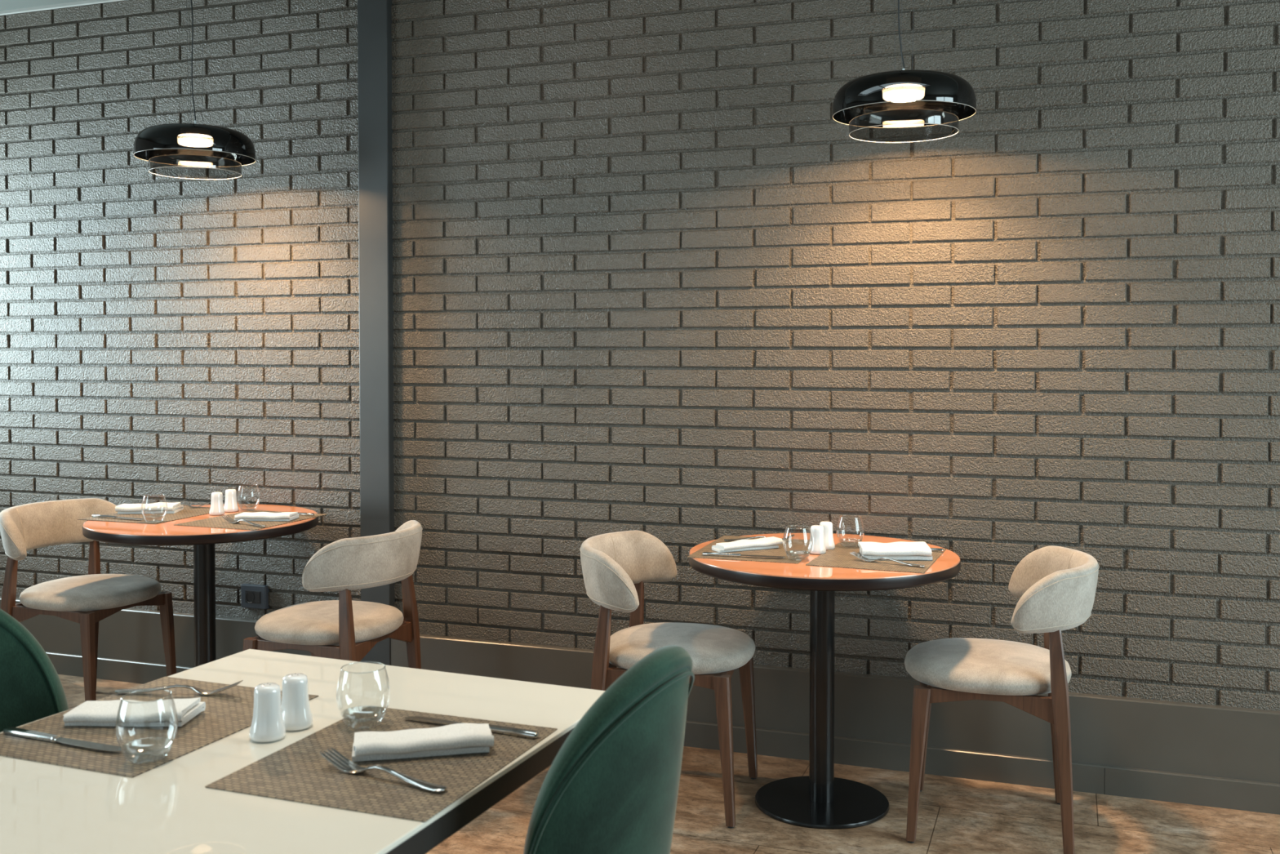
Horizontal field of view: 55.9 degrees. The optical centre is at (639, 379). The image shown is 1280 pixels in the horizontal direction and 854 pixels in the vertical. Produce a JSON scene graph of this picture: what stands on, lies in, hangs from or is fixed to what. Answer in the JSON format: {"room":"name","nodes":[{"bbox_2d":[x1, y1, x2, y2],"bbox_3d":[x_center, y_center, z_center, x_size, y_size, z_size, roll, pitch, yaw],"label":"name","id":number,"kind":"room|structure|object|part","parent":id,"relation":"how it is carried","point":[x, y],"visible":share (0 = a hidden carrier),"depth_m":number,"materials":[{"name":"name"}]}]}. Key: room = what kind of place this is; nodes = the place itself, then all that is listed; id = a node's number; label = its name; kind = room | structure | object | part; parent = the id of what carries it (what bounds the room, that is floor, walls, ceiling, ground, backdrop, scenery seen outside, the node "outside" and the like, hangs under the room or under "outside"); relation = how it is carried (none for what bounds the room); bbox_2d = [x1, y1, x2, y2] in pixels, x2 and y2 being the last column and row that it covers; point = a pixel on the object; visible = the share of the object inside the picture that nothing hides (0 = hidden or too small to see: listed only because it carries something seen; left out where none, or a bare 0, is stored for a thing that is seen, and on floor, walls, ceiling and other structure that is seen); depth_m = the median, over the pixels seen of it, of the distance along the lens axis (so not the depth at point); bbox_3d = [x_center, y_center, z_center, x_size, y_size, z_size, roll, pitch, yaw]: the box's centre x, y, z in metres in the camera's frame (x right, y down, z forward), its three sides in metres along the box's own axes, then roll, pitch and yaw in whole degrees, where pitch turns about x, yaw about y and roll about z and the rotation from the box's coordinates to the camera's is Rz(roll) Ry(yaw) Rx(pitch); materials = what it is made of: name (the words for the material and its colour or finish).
{"room":"restaurant","nodes":[
{"label":"restaurant","id":0,"kind":"room"},
{"bbox_2d":[0,0,87,11],"bbox_3d":[-0.966,-1.471,0.680,7.980,0.060,7.382,0,1,20],"label":"ceiling","id":1,"kind":"structure","parent":0,"point":[5,5],"depth_m":4.95,"materials":[{"name":"grey paint"}]},
{"bbox_2d":[133,0,255,179],"bbox_3d":[-1.566,-1.126,4.241,0.404,0.802,0.404,1,2,28],"label":"pendant lamp","id":2,"kind":"object","parent":1,"relation":"hanging from","point":[193,151],"visible":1,"depth_m":4.12,"materials":[{"name":"black glass"}]},
{"bbox_3d":[-1.576,-1.209,4.245,0.030,0.637,0.007,1,2,33],"label":"power cord","id":3,"kind":"part","parent":2,"relation":"part of","materials":[{"name":"black plastic"}]},
{"bbox_3d":[-1.566,-0.831,4.248,0.404,0.104,0.404,1,2,28],"label":"lamp shade","id":4,"kind":"part","parent":2,"relation":"part of","materials":[{"name":"black glass"}]},
{"bbox_3d":[-1.566,-0.784,4.249,0.309,0.115,0.309,1,2,28],"label":"lamp shade","id":5,"kind":"part","parent":2,"relation":"part of","materials":[{"name":"clear glass"}]},
{"bbox_2d":[832,0,976,142],"bbox_3d":[0.758,-1.108,3.460,0.404,0.802,0.404,0,1,20],"label":"pendant lamp","id":6,"kind":"object","parent":1,"relation":"hanging from","point":[896,106],"visible":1,"depth_m":3.34,"materials":[{"name":"black glass"}]},
{"bbox_3d":[0.747,-1.191,3.463,0.030,0.637,0.007,1,2,25],"label":"power cord","id":7,"kind":"part","parent":6,"relation":"part of","materials":[{"name":"black plastic"}]},
{"bbox_3d":[0.758,-0.765,3.468,0.309,0.115,0.309,0,1,20],"label":"lamp shade","id":8,"kind":"part","parent":6,"relation":"part of","materials":[{"name":"clear glass"}]},
{"bbox_3d":[0.758,-0.813,3.467,0.404,0.104,0.404,0,1,20],"label":"lamp shade","id":9,"kind":"part","parent":6,"relation":"part of","materials":[{"name":"black glass"}]},
{"bbox_2d":[0,0,1279,711],"bbox_3d":[0.248,-0.190,4.133,7.702,2.866,0.121,0,1,20],"label":"wall","id":10,"kind":"structure","parent":0,"point":[647,278],"depth_m":4.10,"materials":[{"name":"brick"}]},
{"bbox_2d":[0,0,126,15],"bbox_3d":[0.227,-1.515,4.040,7.700,0.012,0.020,0,1,20],"label":"trim","id":11,"kind":"structure","parent":10,"relation":"attached to","point":[88,2],"depth_m":4.97,"materials":[{"name":"grey paint"}]},
{"bbox_2d":[0,596,360,684],"bbox_3d":[-2.224,1.078,4.960,2.506,0.290,0.054,0,1,20],"label":"baseboard","id":12,"kind":"structure","parent":10,"relation":"attached to","point":[131,648],"depth_m":4.88,"materials":[{"name":"paint"}]},
{"bbox_2d":[240,583,269,608],"bbox_3d":[-1.505,0.847,4.711,0.116,0.092,0.030,0,1,20],"label":"wall socket","id":13,"kind":"object","parent":10,"relation":"attached to","point":[252,596],"visible":1,"depth_m":4.70,"materials":[{"name":"grey plastic"}]},
{"bbox_2d":[357,0,395,665],"bbox_3d":[-0.982,-0.149,4.495,0.126,2.766,0.040,0,1,20],"label":"column","id":14,"kind":"structure","parent":10,"relation":"attached to","point":[375,21],"depth_m":4.47,"materials":[{"name":"paint"}]},
{"bbox_2d":[391,634,1279,814],"bbox_3d":[1.464,1.110,3.651,5.066,0.290,0.054,0,1,20],"label":"baseboard","id":15,"kind":"structure","parent":10,"relation":"attached to","point":[1202,754],"depth_m":3.77,"materials":[{"name":"paint"}]},
{"bbox_2d":[57,674,1279,853],"bbox_3d":[-0.966,1.349,0.748,7.980,0.050,7.382,0,1,20],"label":"floor","id":16,"kind":"structure","parent":0,"point":[956,815],"depth_m":3.44,"materials":[{"name":"wood"}]},
{"bbox_2d":[0,608,69,732],"bbox_3d":[-1.016,0.834,1.970,0.535,0.925,0.461,1,2,29],"label":"shell chair","id":17,"kind":"object","parent":16,"relation":"on","point":[31,687],"visible":0.41,"depth_m":2.15,"materials":[{"name":"green fabric"}]},
{"bbox_2d":[0,497,176,701],"bbox_3d":[-2.059,0.851,4.472,0.524,0.768,0.546,1,1,21],"label":"dining chair","id":18,"kind":"object","parent":16,"relation":"on","point":[27,526],"visible":0.84,"depth_m":4.39,"materials":[{"name":"beige fabric"}]},
{"bbox_3d":[-2.276,0.923,4.344,0.068,0.619,0.044,1,1,21],"label":"leg","id":19,"kind":"part","parent":18,"relation":"part of","materials":[{"name":"brown wood"}]},
{"bbox_3d":[-2.102,0.852,4.287,0.350,0.073,0.022,0,1,19],"label":"rail","id":20,"kind":"part","parent":18,"relation":"part of","materials":[{"name":"brown wood"}]},
{"bbox_3d":[-2.194,0.550,4.515,0.233,0.168,0.545,1,1,21],"label":"backrest","id":21,"kind":"part","parent":18,"relation":"part of","materials":[{"name":"beige fabric"}]},
{"bbox_3d":[-1.929,1.026,4.222,0.063,0.418,0.041,1,1,21],"label":"leg","id":22,"kind":"part","parent":18,"relation":"part of","materials":[{"name":"brown wood"}]},
{"bbox_3d":[-2.027,0.778,4.458,0.454,0.074,0.454,1,1,21],"label":"seat","id":23,"kind":"part","parent":18,"relation":"part of","materials":[{"name":"beige fabric"}]},
{"bbox_3d":[-2.138,0.914,4.714,0.068,0.619,0.044,1,1,21],"label":"leg","id":24,"kind":"part","parent":18,"relation":"part of","materials":[{"name":"brown wood"}]},
{"bbox_3d":[-1.871,0.836,4.401,0.022,0.046,0.360,1,1,21],"label":"rail","id":25,"kind":"part","parent":18,"relation":"part of","materials":[{"name":"brown wood"}]},
{"bbox_3d":[-1.795,1.017,4.582,0.063,0.418,0.041,1,1,21],"label":"leg","id":26,"kind":"part","parent":18,"relation":"part of","materials":[{"name":"brown wood"}]},
{"bbox_2d":[82,503,318,666],"bbox_3d":[-1.555,0.866,4.310,0.788,0.745,0.788,0,1,-3],"label":"round table","id":27,"kind":"object","parent":16,"relation":"on","point":[203,540],"visible":0.52,"depth_m":4.16,"materials":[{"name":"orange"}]},
{"bbox_2d":[77,506,210,524],"bbox_3d":[-1.759,0.491,4.399,0.335,0.002,0.420,0,1,19],"label":"placemat","id":28,"kind":"object","parent":27,"relation":"on","point":[187,512],"visible":0.64,"depth_m":4.33,"materials":[{"name":"brown wicker"}]},
{"bbox_2d":[92,514,144,519],"bbox_3d":[-1.847,0.488,4.264,0.240,0.009,0.018,1,2,25],"label":"knife","id":29,"kind":"object","parent":28,"relation":"on","point":[93,515],"visible":1,"depth_m":4.27,"materials":[{"name":"silver metal"}]},
{"bbox_3d":[-1.909,0.487,4.293,0.104,0.008,0.016,1,2,25],"label":"handle","id":30,"kind":"part","parent":29,"relation":"part of","materials":[{"name":"silver metal"}]},
{"bbox_3d":[-1.797,0.489,4.241,0.128,0.003,0.018,1,1,24],"label":"blade","id":31,"kind":"part","parent":29,"relation":"part of","materials":[{"name":"silver metal"}]},
{"bbox_2d":[115,502,183,513],"bbox_3d":[-1.804,0.473,4.439,0.207,0.031,0.120,0,1,-4],"label":"napkin","id":32,"kind":"object","parent":28,"relation":"on","point":[159,507],"visible":0.98,"depth_m":4.39,"materials":[{"name":"white fabric"}]},
{"bbox_2d":[141,493,167,522],"bbox_3d":[-1.687,0.448,4.189,0.085,0.092,0.085,0,1,20],"label":"tumbler","id":33,"kind":"object","parent":28,"relation":"on","point":[151,494],"visible":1,"depth_m":4.19,"materials":[{"name":"clear glass"}]},
{"bbox_2d":[180,502,209,507],"bbox_3d":[-1.736,0.474,4.558,0.219,0.021,0.027,0,1,-7],"label":"fork","id":34,"kind":"object","parent":28,"relation":"on","point":[209,502],"visible":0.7,"depth_m":4.56,"materials":[{"name":"silver metal"}]},
{"bbox_3d":[-1.759,0.477,4.556,0.172,0.015,0.026,0,1,-6],"label":"handle","id":35,"kind":"part","parent":34,"relation":"part of","materials":[{"name":"silver metal"}]},
{"bbox_2d":[208,491,225,515],"bbox_3d":[-1.538,0.450,4.384,0.054,0.084,0.054,0,1,20],"label":"shaker","id":36,"kind":"object","parent":27,"relation":"on","point":[216,508],"visible":1,"depth_m":4.37,"materials":[{"name":"white ceramic"}]},
{"bbox_2d":[223,488,238,511],"bbox_3d":[-1.517,0.448,4.472,0.054,0.084,0.054,0,1,20],"label":"shaker","id":37,"kind":"object","parent":27,"relation":"on","point":[230,502],"visible":0.98,"depth_m":4.45,"materials":[{"name":"white ceramic"}]},
{"bbox_2d":[236,484,260,510],"bbox_3d":[-1.462,0.441,4.502,0.085,0.092,0.085,0,1,20],"label":"tumbler","id":38,"kind":"object","parent":27,"relation":"on","point":[239,505],"visible":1,"depth_m":4.50,"materials":[{"name":"clear glass"}]},
{"bbox_2d":[174,510,327,530],"bbox_3d":[-1.365,0.494,4.254,0.335,0.002,0.410,1,1,21],"label":"placemat","id":39,"kind":"object","parent":27,"relation":"on","point":[219,522],"visible":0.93,"depth_m":4.16,"materials":[{"name":"brown wicker"}]},
{"bbox_2d":[222,515,266,526],"bbox_3d":[-1.353,0.485,4.123,0.219,0.021,0.027,1,2,36],"label":"fork","id":40,"kind":"object","parent":39,"relation":"on","point":[228,519],"visible":1,"depth_m":4.14,"materials":[{"name":"silver metal"}]},
{"bbox_3d":[-1.334,0.488,4.109,0.172,0.015,0.026,1,2,36],"label":"handle","id":41,"kind":"part","parent":40,"relation":"part of","materials":[{"name":"silver metal"}]},
{"bbox_2d":[234,511,298,520],"bbox_3d":[-1.316,0.481,4.250,0.206,0.024,0.098,0,1,6],"label":"napkin","id":42,"kind":"object","parent":39,"relation":"on","point":[258,516],"visible":1,"depth_m":4.21,"materials":[{"name":"white fabric"}]},
{"bbox_2d":[259,511,314,515],"bbox_3d":[-1.283,0.485,4.383,0.240,0.009,0.018,1,1,24],"label":"knife","id":43,"kind":"object","parent":39,"relation":"on","point":[300,513],"visible":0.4,"depth_m":4.35,"materials":[{"name":"silver metal"}]},
{"bbox_3d":[-1.221,0.486,4.355,0.104,0.008,0.016,1,1,24],"label":"handle","id":44,"kind":"part","parent":43,"relation":"part of","materials":[{"name":"silver metal"}]},
{"bbox_2d":[0,648,604,853],"bbox_3d":[-0.646,0.929,1.692,0.810,0.745,1.250,1,1,22],"label":"rectangular table","id":45,"kind":"object","parent":16,"relation":"on","point":[46,808],"visible":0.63,"depth_m":1.65,"materials":[{"name":"white stone"}]},
{"bbox_2d":[0,676,318,777],"bbox_3d":[-0.788,0.549,1.944,0.335,0.002,0.425,1,1,21],"label":"placemat","id":46,"kind":"object","parent":45,"relation":"on","point":[228,712],"visible":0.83,"depth_m":1.87,"materials":[{"name":"brown wicker"}]},
{"bbox_2d":[3,726,124,751],"bbox_3d":[-0.876,0.546,1.828,0.240,0.009,0.018,1,1,24],"label":"knife","id":47,"kind":"object","parent":46,"relation":"on","point":[11,731],"visible":0.96,"depth_m":1.83,"materials":[{"name":"silver metal"}]},
{"bbox_3d":[-0.938,0.546,1.855,0.104,0.008,0.016,1,1,24],"label":"handle","id":48,"kind":"part","parent":47,"relation":"part of","materials":[{"name":"silver metal"}]},
{"bbox_3d":[-0.825,0.547,1.805,0.128,0.003,0.018,1,1,23],"label":"blade","id":49,"kind":"part","parent":47,"relation":"part of","materials":[{"name":"silver metal"}]},
{"bbox_2d":[62,697,205,726],"bbox_3d":[-0.814,0.534,1.944,0.194,0.027,0.098,0,1,3],"label":"napkin","id":50,"kind":"object","parent":46,"relation":"on","point":[90,713],"visible":0.99,"depth_m":1.91,"materials":[{"name":"white fabric"}]},
{"bbox_2d":[115,688,177,763],"bbox_3d":[-0.719,0.506,1.759,0.085,0.092,0.085,0,1,20],"label":"tumbler","id":51,"kind":"object","parent":46,"relation":"on","point":[146,754],"visible":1,"depth_m":1.75,"materials":[{"name":"clear glass"}]},
{"bbox_2d":[115,680,243,694],"bbox_3d":[-0.800,0.533,2.090,0.219,0.021,0.027,0,1,2],"label":"fork","id":52,"kind":"object","parent":46,"relation":"on","point":[197,690],"visible":1,"depth_m":2.09,"materials":[{"name":"silver metal"}]},
{"bbox_3d":[-0.824,0.536,2.090,0.172,0.015,0.026,0,1,2],"label":"handle","id":53,"kind":"part","parent":52,"relation":"part of","materials":[{"name":"silver metal"}]},
{"bbox_2d":[248,682,285,742],"bbox_3d":[-0.573,0.510,1.856,0.054,0.084,0.054,0,1,20],"label":"shaker","id":54,"kind":"object","parent":45,"relation":"on","point":[268,725],"visible":1,"depth_m":1.84,"materials":[{"name":"white ceramic"}]},
{"bbox_2d":[280,672,313,730],"bbox_3d":[-0.546,0.509,1.911,0.054,0.084,0.054,0,1,20],"label":"shaker","id":55,"kind":"object","parent":45,"relation":"on","point":[296,713],"visible":0.9,"depth_m":1.89,"materials":[{"name":"white ceramic"}]},
{"bbox_2d":[204,705,557,822],"bbox_3d":[-0.362,0.553,1.773,0.345,0.002,0.400,1,1,21],"label":"placemat","id":56,"kind":"object","parent":45,"relation":"on","point":[298,771],"visible":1,"depth_m":1.70,"materials":[{"name":"brown wicker"}]},
{"bbox_2d":[335,661,390,728],"bbox_3d":[-0.440,0.502,1.918,0.085,0.092,0.085,0,1,20],"label":"tumbler","id":57,"kind":"object","parent":56,"relation":"on","point":[357,723],"visible":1,"depth_m":1.91,"materials":[{"name":"clear glass"}]},
{"bbox_2d":[320,747,447,791],"bbox_3d":[-0.357,0.543,1.677,0.219,0.021,0.027,1,2,30],"label":"fork","id":58,"kind":"object","parent":56,"relation":"on","point":[345,765],"visible":1,"depth_m":1.68,"materials":[{"name":"silver metal"}]},
{"bbox_3d":[-0.336,0.546,1.665,0.172,0.015,0.026,1,2,30],"label":"handle","id":59,"kind":"part","parent":58,"relation":"part of","materials":[{"name":"silver metal"}]},
{"bbox_2d":[351,723,493,761],"bbox_3d":[-0.322,0.537,1.791,0.204,0.030,0.082,0,1,-12],"label":"napkin","id":60,"kind":"object","parent":56,"relation":"on","point":[456,738],"visible":1,"depth_m":1.77,"materials":[{"name":"white fabric"}]},
{"bbox_2d":[404,715,539,738],"bbox_3d":[-0.266,0.545,1.899,0.240,0.009,0.018,1,1,24],"label":"knife","id":61,"kind":"object","parent":56,"relation":"on","point":[494,728],"visible":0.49,"depth_m":1.87,"materials":[{"name":"silver metal"}]},
{"bbox_3d":[-0.317,0.544,1.922,0.128,0.003,0.018,1,1,23],"label":"blade","id":62,"kind":"part","parent":61,"relation":"part of","materials":[{"name":"silver metal"}]},
{"bbox_3d":[-0.204,0.545,1.871,0.104,0.008,0.016,1,1,24],"label":"handle","id":63,"kind":"part","parent":61,"relation":"part of","materials":[{"name":"silver metal"}]},
{"bbox_3d":[-0.646,0.583,1.684,0.806,0.036,1.246,1,1,22],"label":"table frame","id":64,"kind":"part","parent":45,"relation":"part of","materials":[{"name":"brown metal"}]},
{"bbox_2d":[242,520,422,668],"bbox_3d":[-0.985,0.863,3.959,0.524,0.768,0.546,0,1,18],"label":"dining chair","id":65,"kind":"object","parent":16,"relation":"on","point":[343,566],"visible":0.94,"depth_m":3.79,"materials":[{"name":"beige fabric"}]},
{"bbox_3d":[-1.246,1.035,3.847,0.063,0.418,0.041,0,1,18],"label":"leg","id":66,"kind":"part","parent":65,"relation":"part of","materials":[{"name":"brown wood"}]},
{"bbox_3d":[-1.068,0.864,3.788,0.350,0.073,0.022,0,1,20],"label":"rail","id":67,"kind":"part","parent":65,"relation":"part of","materials":[{"name":"brown wood"}]},
{"bbox_3d":[-1.018,0.790,3.968,0.454,0.074,0.454,0,1,18],"label":"seat","id":68,"kind":"part","parent":65,"relation":"part of","materials":[{"name":"beige fabric"}]},
{"bbox_3d":[-0.898,0.937,3.724,0.068,0.619,0.044,0,1,18],"label":"leg","id":69,"kind":"part","parent":65,"relation":"part of","materials":[{"name":"brown wood"}]},
{"bbox_3d":[-0.849,0.564,3.907,0.233,0.168,0.545,0,1,18],"label":"backrest","id":70,"kind":"part","parent":65,"relation":"part of","materials":[{"name":"beige fabric"}]},
{"bbox_3d":[-0.842,0.860,3.912,0.022,0.071,0.380,0,1,18],"label":"rail","id":71,"kind":"part","parent":65,"relation":"part of","materials":[{"name":"brown wood"}]},
{"bbox_3d":[-0.774,0.928,4.099,0.068,0.619,0.044,0,1,18],"label":"leg","id":72,"kind":"part","parent":65,"relation":"part of","materials":[{"name":"brown wood"}]},
{"bbox_2d":[523,644,694,853],"bbox_3d":[-0.179,0.838,1.821,0.535,0.925,0.461,1,2,28],"label":"shell chair","id":73,"kind":"object","parent":16,"relation":"on","point":[612,785],"visible":1,"depth_m":1.62,"materials":[{"name":"green fabric"}]},
{"bbox_2d":[579,529,757,828],"bbox_3d":[0.084,0.871,3.639,0.524,0.768,0.546,0,1,15],"label":"dining chair","id":74,"kind":"object","parent":16,"relation":"on","point":[616,566],"visible":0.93,"depth_m":3.50,"materials":[{"name":"beige fabric"}]},
{"bbox_3d":[-0.119,0.943,3.489,0.068,0.619,0.044,0,1,15],"label":"leg","id":75,"kind":"part","parent":74,"relation":"part of","materials":[{"name":"brown wood"}]},
{"bbox_3d":[-0.063,0.866,3.677,0.022,0.071,0.380,0,1,15],"label":"rail","id":76,"kind":"part","parent":74,"relation":"part of","materials":[{"name":"brown wood"}]},
{"bbox_3d":[-0.056,0.570,3.668,0.233,0.168,0.545,0,1,15],"label":"backrest","id":77,"kind":"part","parent":74,"relation":"part of","materials":[{"name":"beige fabric"}]},
{"bbox_3d":[-0.019,0.934,3.872,0.068,0.619,0.044,0,1,15],"label":"leg","id":78,"kind":"part","parent":74,"relation":"part of","materials":[{"name":"brown wood"}]},
{"bbox_3d":[0.060,0.872,3.451,0.350,0.073,0.022,0,1,13],"label":"rail","id":79,"kind":"part","parent":74,"relation":"part of","materials":[{"name":"brown wood"}]},
{"bbox_3d":[0.117,0.798,3.629,0.454,0.074,0.454,0,1,15],"label":"seat","id":80,"kind":"part","parent":74,"relation":"part of","materials":[{"name":"beige fabric"}]},
{"bbox_3d":[0.239,1.046,3.405,0.063,0.418,0.041,0,1,15],"label":"leg","id":81,"kind":"part","parent":74,"relation":"part of","materials":[{"name":"brown wood"}]},
{"bbox_3d":[0.278,0.855,3.588,0.022,0.046,0.360,0,1,15],"label":"rail","id":82,"kind":"part","parent":74,"relation":"part of","materials":[{"name":"brown wood"}]},
{"bbox_3d":[0.336,1.037,3.776,0.063,0.418,0.041,0,1,15],"label":"leg","id":83,"kind":"part","parent":74,"relation":"part of","materials":[{"name":"brown wood"}]},
{"bbox_2d":[688,533,960,828],"bbox_3d":[0.538,0.884,3.567,0.788,0.745,0.788,0,1,20],"label":"round table","id":84,"kind":"object","parent":16,"relation":"on","point":[820,799],"visible":0.84,"depth_m":3.52,"materials":[{"name":"black"}]},
{"bbox_2d":[686,535,809,563],"bbox_3d":[0.357,0.509,3.629,0.325,0.002,0.425,0,1,19],"label":"placemat","id":85,"kind":"object","parent":84,"relation":"on","point":[793,546],"visible":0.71,"depth_m":3.56,"materials":[{"name":"brown wicker"}]},
{"bbox_2d":[702,551,785,557],"bbox_3d":[0.298,0.507,3.474,0.240,0.009,0.018,0,1,16],"label":"knife","id":86,"kind":"object","parent":85,"relation":"on","point":[708,553],"visible":1,"depth_m":3.48,"materials":[{"name":"silver metal"}]},
{"bbox_3d":[0.233,0.506,3.492,0.104,0.008,0.016,0,1,16],"label":"handle","id":87,"kind":"part","parent":86,"relation":"part of","materials":[{"name":"silver metal"}]},
{"bbox_3d":[0.352,0.507,3.458,0.128,0.003,0.018,0,1,15],"label":"blade","id":88,"kind":"part","parent":86,"relation":"part of","materials":[{"name":"silver metal"}]},
{"bbox_2d":[711,536,782,552],"bbox_3d":[0.321,0.494,3.613,0.209,0.029,0.076,-1,1,-23],"label":"napkin","id":89,"kind":"object","parent":85,"relation":"on","point":[771,542],"visible":1,"depth_m":3.59,"materials":[{"name":"white fabric"}]},
{"bbox_2d":[724,533,794,541],"bbox_3d":[0.371,0.493,3.759,0.219,0.021,0.027,0,1,3],"label":"fork","id":90,"kind":"object","parent":85,"relation":"on","point":[791,535],"visible":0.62,"depth_m":3.75,"materials":[{"name":"silver metal"}]},
{"bbox_3d":[0.348,0.496,3.760,0.172,0.015,0.026,0,1,3],"label":"handle","id":91,"kind":"part","parent":90,"relation":"part of","materials":[{"name":"silver metal"}]},
{"bbox_2d":[782,524,813,560],"bbox_3d":[0.450,0.466,3.437,0.085,0.092,0.085,0,1,20],"label":"tumbler","id":92,"kind":"object","parent":85,"relation":"on","point":[786,553],"visible":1,"depth_m":3.43,"materials":[{"name":"clear glass"}]},
{"bbox_2d":[807,524,826,554],"bbox_3d":[0.521,0.470,3.547,0.054,0.084,0.054,0,1,20],"label":"shaker","id":93,"kind":"object","parent":84,"relation":"on","point":[817,531],"visible":0.97,"depth_m":3.53,"materials":[{"name":"white ceramic"}]},
{"bbox_3d":[0.538,1.249,3.576,0.394,0.014,0.394,0,1,20],"label":"plate","id":94,"kind":"part","parent":84,"relation":"part of","materials":[{"name":"black metal"}]},
{"bbox_2d":[819,520,835,550],"bbox_3d":[0.559,0.468,3.625,0.054,0.084,0.054,0,1,20],"label":"shaker","id":95,"kind":"object","parent":84,"relation":"on","point":[829,544],"visible":0.73,"depth_m":3.61,"materials":[{"name":"white ceramic"}]},
{"bbox_2d":[805,542,946,573],"bbox_3d":[0.690,0.512,3.487,0.325,0.002,0.425,1,1,22],"label":"placemat","id":96,"kind":"object","parent":84,"relation":"on","point":[839,557],"visible":0.64,"depth_m":3.39,"materials":[{"name":"brown wicker"}]},
{"bbox_2d":[835,514,864,547],"bbox_3d":[0.638,0.461,3.659,0.085,0.092,0.085,0,1,20],"label":"tumbler","id":97,"kind":"object","parent":96,"relation":"on","point":[839,540],"visible":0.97,"depth_m":3.65,"materials":[{"name":"clear glass"}]},
{"bbox_2d":[850,551,925,566],"bbox_3d":[0.692,0.503,3.369,0.219,0.021,0.027,1,2,36],"label":"fork","id":98,"kind":"object","parent":96,"relation":"on","point":[860,557],"visible":1,"depth_m":3.37,"materials":[{"name":"silver metal"}]},
{"bbox_3d":[0.711,0.506,3.356,0.172,0.015,0.026,1,2,36],"label":"handle","id":99,"kind":"part","parent":98,"relation":"part of","materials":[{"name":"silver metal"}]},
{"bbox_2d":[857,541,932,559],"bbox_3d":[0.737,0.493,3.490,0.200,0.036,0.154,0,1,5],"label":"napkin","id":100,"kind":"object","parent":96,"relation":"on","point":[899,550],"visible":0.99,"depth_m":3.43,"materials":[{"name":"white fabric"}]},
{"bbox_2d":[930,547,943,551],"bbox_3d":[0.783,0.504,3.603,0.240,0.009,0.018,0,1,20],"label":"knife","id":101,"kind":"object","parent":96,"relation":"on","point":[934,549],"visible":0.21,"depth_m":3.56,"materials":[{"name":"silver metal"}]},
{"bbox_2d":[904,545,1099,853],"bbox_3d":[1.017,0.876,3.414,0.524,0.768,0.546,0,1,16],"label":"dining chair","id":102,"kind":"object","parent":16,"relation":"on","point":[1055,586],"visible":1,"depth_m":3.24,"materials":[{"name":"beige fabric"}]},
{"bbox_3d":[0.761,1.048,3.293,0.063,0.418,0.041,0,1,16],"label":"leg","id":103,"kind":"part","parent":102,"relation":"part of","materials":[{"name":"brown wood"}]},
{"bbox_3d":[0.824,0.858,3.470,0.022,0.046,0.360,0,1,16],"label":"rail","id":104,"kind":"part","parent":102,"relation":"part of","materials":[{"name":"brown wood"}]},
{"bbox_3d":[0.867,1.039,3.661,0.063,0.418,0.041,0,1,16],"label":"leg","id":105,"kind":"part","parent":102,"relation":"part of","materials":[{"name":"brown wood"}]},
{"bbox_3d":[0.983,0.803,3.422,0.454,0.074,0.454,0,1,16],"label":"seat","id":106,"kind":"part","parent":102,"relation":"part of","materials":[{"name":"beige fabric"}]},
{"bbox_3d":[0.940,0.877,3.241,0.350,0.073,0.022,0,1,17],"label":"rail","id":107,"kind":"part","parent":102,"relation":"part of","materials":[{"name":"brown wood"}]},
{"bbox_3d":[1.223,0.941,3.562,0.068,0.619,0.044,0,1,16],"label":"leg","id":108,"kind":"part","parent":102,"relation":"part of","materials":[{"name":"brown wood"}]},
{"bbox_3d":[1.155,0.577,3.367,0.233,0.168,0.545,0,1,16],"label":"backrest","id":109,"kind":"part","parent":102,"relation":"part of","materials":[{"name":"beige fabric"}]},
{"bbox_3d":[1.113,0.950,3.182,0.068,0.619,0.044,0,1,16],"label":"leg","id":110,"kind":"part","parent":102,"relation":"part of","materials":[{"name":"brown wood"}]}
]}

